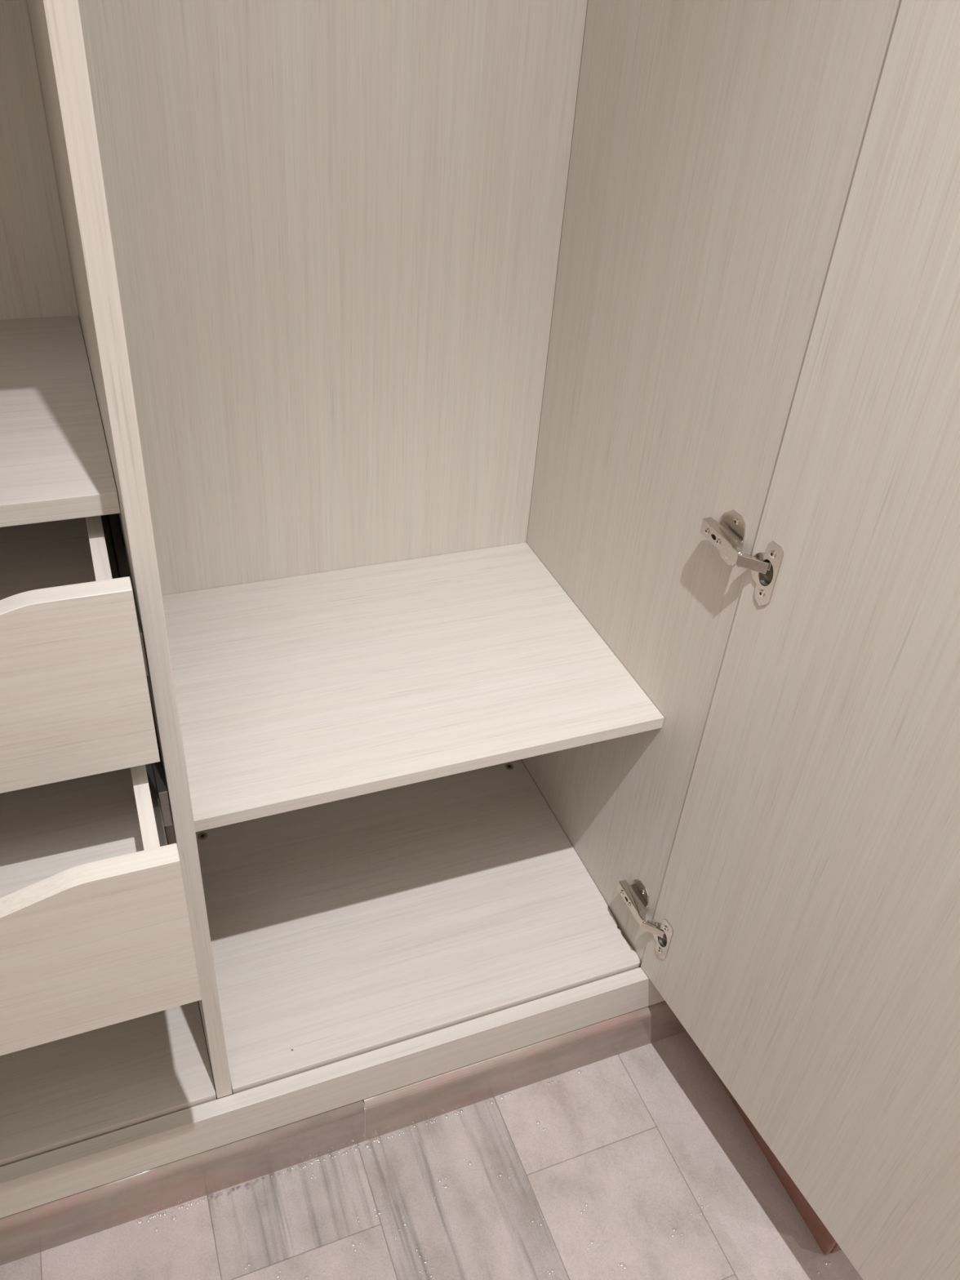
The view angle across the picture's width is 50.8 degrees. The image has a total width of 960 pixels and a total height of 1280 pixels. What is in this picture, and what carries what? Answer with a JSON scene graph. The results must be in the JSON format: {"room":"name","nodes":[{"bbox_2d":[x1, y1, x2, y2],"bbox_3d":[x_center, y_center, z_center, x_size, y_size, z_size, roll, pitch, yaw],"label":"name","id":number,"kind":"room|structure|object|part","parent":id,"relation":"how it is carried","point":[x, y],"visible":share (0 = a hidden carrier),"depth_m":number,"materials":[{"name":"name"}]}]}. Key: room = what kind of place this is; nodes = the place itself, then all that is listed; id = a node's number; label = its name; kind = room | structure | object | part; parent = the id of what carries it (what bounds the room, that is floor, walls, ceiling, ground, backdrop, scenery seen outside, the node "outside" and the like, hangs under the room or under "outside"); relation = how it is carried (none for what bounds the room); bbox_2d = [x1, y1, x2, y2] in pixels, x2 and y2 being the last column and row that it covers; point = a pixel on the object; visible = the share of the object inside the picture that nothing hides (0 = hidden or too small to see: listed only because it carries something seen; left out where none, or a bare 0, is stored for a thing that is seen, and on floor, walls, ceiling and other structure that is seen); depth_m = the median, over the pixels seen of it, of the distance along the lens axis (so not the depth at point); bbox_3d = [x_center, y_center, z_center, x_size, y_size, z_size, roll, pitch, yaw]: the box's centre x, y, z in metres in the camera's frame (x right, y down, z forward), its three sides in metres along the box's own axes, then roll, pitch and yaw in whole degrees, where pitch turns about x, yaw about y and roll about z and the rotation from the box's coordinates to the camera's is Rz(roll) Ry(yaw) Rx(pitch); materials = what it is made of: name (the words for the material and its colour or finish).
{"room":"bedroom","nodes":[
{"label":"bedroom","id":0,"kind":"room"},
{"bbox_2d":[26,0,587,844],"bbox_3d":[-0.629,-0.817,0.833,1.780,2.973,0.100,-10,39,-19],"label":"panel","id":1,"kind":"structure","parent":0,"point":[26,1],"depth_m":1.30,"materials":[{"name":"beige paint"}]},
{"bbox_2d":[0,966,840,1266],"bbox_3d":[-0.244,0.599,1.395,2.200,0.090,0.867,-10,39,-19],"label":"baseboard","id":2,"kind":"structure","parent":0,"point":[32,1231],"depth_m":1.32,"materials":[{"name":"wood"}]},
{"bbox_2d":[0,0,959,1279],"bbox_3d":[-0.188,-0.259,0.613,1.290,2.219,1.106,-10,39,-19],"label":"wardrobe","id":3,"kind":"object","parent":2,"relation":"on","point":[433,784],"visible":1,"depth_m":1.13,"materials":[{"name":"laminate"}]},
{"bbox_3d":[-0.702,-0.535,0.888,0.575,2.140,0.010,-10,39,-19],"label":"panel","id":4,"kind":"part","parent":3,"relation":"part of","materials":[{"name":"laminate"}]},
{"bbox_3d":[-0.612,-0.017,0.895,0.517,0.006,0.416,-10,39,-19],"label":"drawer","id":5,"kind":"part","parent":3,"relation":"part of","materials":[{"name":"laminate"}]},
{"bbox_2d":[0,315,119,527],"bbox_3d":[-0.642,-0.188,0.893,0.574,0.020,0.425,-10,39,-19],"label":"shelf","id":6,"kind":"object","parent":3,"relation":"attached to","point":[56,464],"depth_m":0.91,"materials":[{"name":"laminate"}]},
{"bbox_3d":[-0.584,0.193,0.921,0.517,0.006,0.416,-10,39,-19],"label":"drawer","id":7,"kind":"part","parent":3,"relation":"part of","materials":[{"name":"laminate"}]},
{"bbox_3d":[-0.529,0.074,0.710,0.567,0.174,0.019,-10,39,-19],"label":"drawer","id":8,"kind":"part","parent":3,"relation":"part of","materials":[{"name":"laminate"}]},
{"bbox_3d":[-0.366,-0.091,0.969,0.013,0.130,0.430,-10,39,-19],"label":"drawer","id":9,"kind":"part","parent":3,"relation":"part of","materials":[{"name":"laminate"}]},
{"bbox_3d":[-0.501,0.281,0.734,0.567,0.180,0.019,-10,39,-19],"label":"drawer","id":10,"kind":"part","parent":3,"relation":"part of","materials":[{"name":"laminate"}]},
{"bbox_3d":[-0.681,0.462,1.327,0.574,0.018,0.507,-10,39,-19],"label":"panel","id":11,"kind":"part","parent":3,"relation":"part of","materials":[{"name":"laminate"}]},
{"bbox_3d":[-0.331,-0.440,0.793,0.018,2.128,0.510,-10,39,-19],"label":"partition panel","id":12,"kind":"part","parent":3,"relation":"part of","materials":[{"name":"laminate"}]},
{"bbox_3d":[-0.337,0.116,0.992,0.013,0.136,0.430,-10,39,-19],"label":"drawer","id":13,"kind":"part","parent":3,"relation":"part of","materials":[{"name":"laminate"}]},
{"bbox_3d":[-0.271,0.587,1.267,1.290,0.073,0.020,-10,39,-19],"label":"plinth rail","id":14,"kind":"part","parent":3,"relation":"part of","materials":[{"name":"laminate"}]},
{"bbox_3d":[-0.151,-0.633,1.085,0.575,2.140,0.010,-10,39,-19],"label":"panel","id":15,"kind":"part","parent":3,"relation":"part of","materials":[{"name":"laminate"}]},
{"bbox_2d":[162,542,664,831],"bbox_3d":[-0.117,0.027,1.320,0.574,0.017,0.430,-10,39,-19],"label":"shelf","id":16,"kind":"object","parent":3,"relation":"attached to","point":[300,687],"depth_m":1.28,"materials":[{"name":"laminate"}]},
{"bbox_3d":[-0.130,0.364,1.525,0.574,0.018,0.507,-10,39,-19],"label":"panel","id":17,"kind":"part","parent":3,"relation":"part of","materials":[{"name":"laminate"}]},
{"bbox_3d":[0.213,0.364,1.395,0.015,0.017,0.072,-10,39,-19],"label":"hinge arm","id":18,"kind":"part","parent":3,"relation":"part of","materials":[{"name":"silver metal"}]},
{"bbox_3d":[0.221,0.358,1.404,0.002,0.060,0.043,-10,39,-19],"label":"mounting plate","id":19,"kind":"part","parent":3,"relation":"part of","materials":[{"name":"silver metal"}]},
{"bbox_2d":[658,933,666,946],"bbox_3d":[0.248,0.396,1.359,0.011,0.030,0.030,-14,40,-23],"label":"cup","id":20,"kind":"object","parent":3,"relation":"on","point":[662,937],"depth_m":1.37,"materials":[{"name":"metal"}]},
{"bbox_3d":[0.220,-0.538,0.990,0.018,2.128,0.510,-10,39,-19],"label":"panel","id":21,"kind":"part","parent":3,"relation":"part of","materials":[{"name":"laminate"}]},
{"bbox_3d":[0.254,-0.103,1.049,0.015,0.017,0.072,-10,39,-19],"label":"hinge arm","id":22,"kind":"part","parent":3,"relation":"part of","materials":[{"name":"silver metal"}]},
{"bbox_3d":[0.262,-0.108,1.058,0.002,0.060,0.043,-10,39,-19],"label":"mounting plate","id":23,"kind":"part","parent":3,"relation":"part of","materials":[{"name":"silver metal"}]},
{"bbox_2d":[760,559,773,585],"bbox_3d":[0.289,-0.071,1.013,0.011,0.030,0.030,-14,40,-23],"label":"cup","id":24,"kind":"object","parent":3,"relation":"on","point":[766,565],"depth_m":1.01,"materials":[{"name":"metal"}]},
{"bbox_3d":[0.441,-0.233,0.592,0.070,2.140,0.587,-10,39,-19],"label":"door","id":25,"kind":"part","parent":3,"relation":"part of","materials":[{"name":"laminate"}]},
{"bbox_2d":[0,1031,862,1279],"bbox_3d":[0.530,0.920,1.198,3.600,0.080,2.410,-10,39,-19],"label":"floor","id":26,"kind":"structure","parent":0,"point":[639,1163],"depth_m":1.32,"materials":[{"name":"tile"}]}
]}

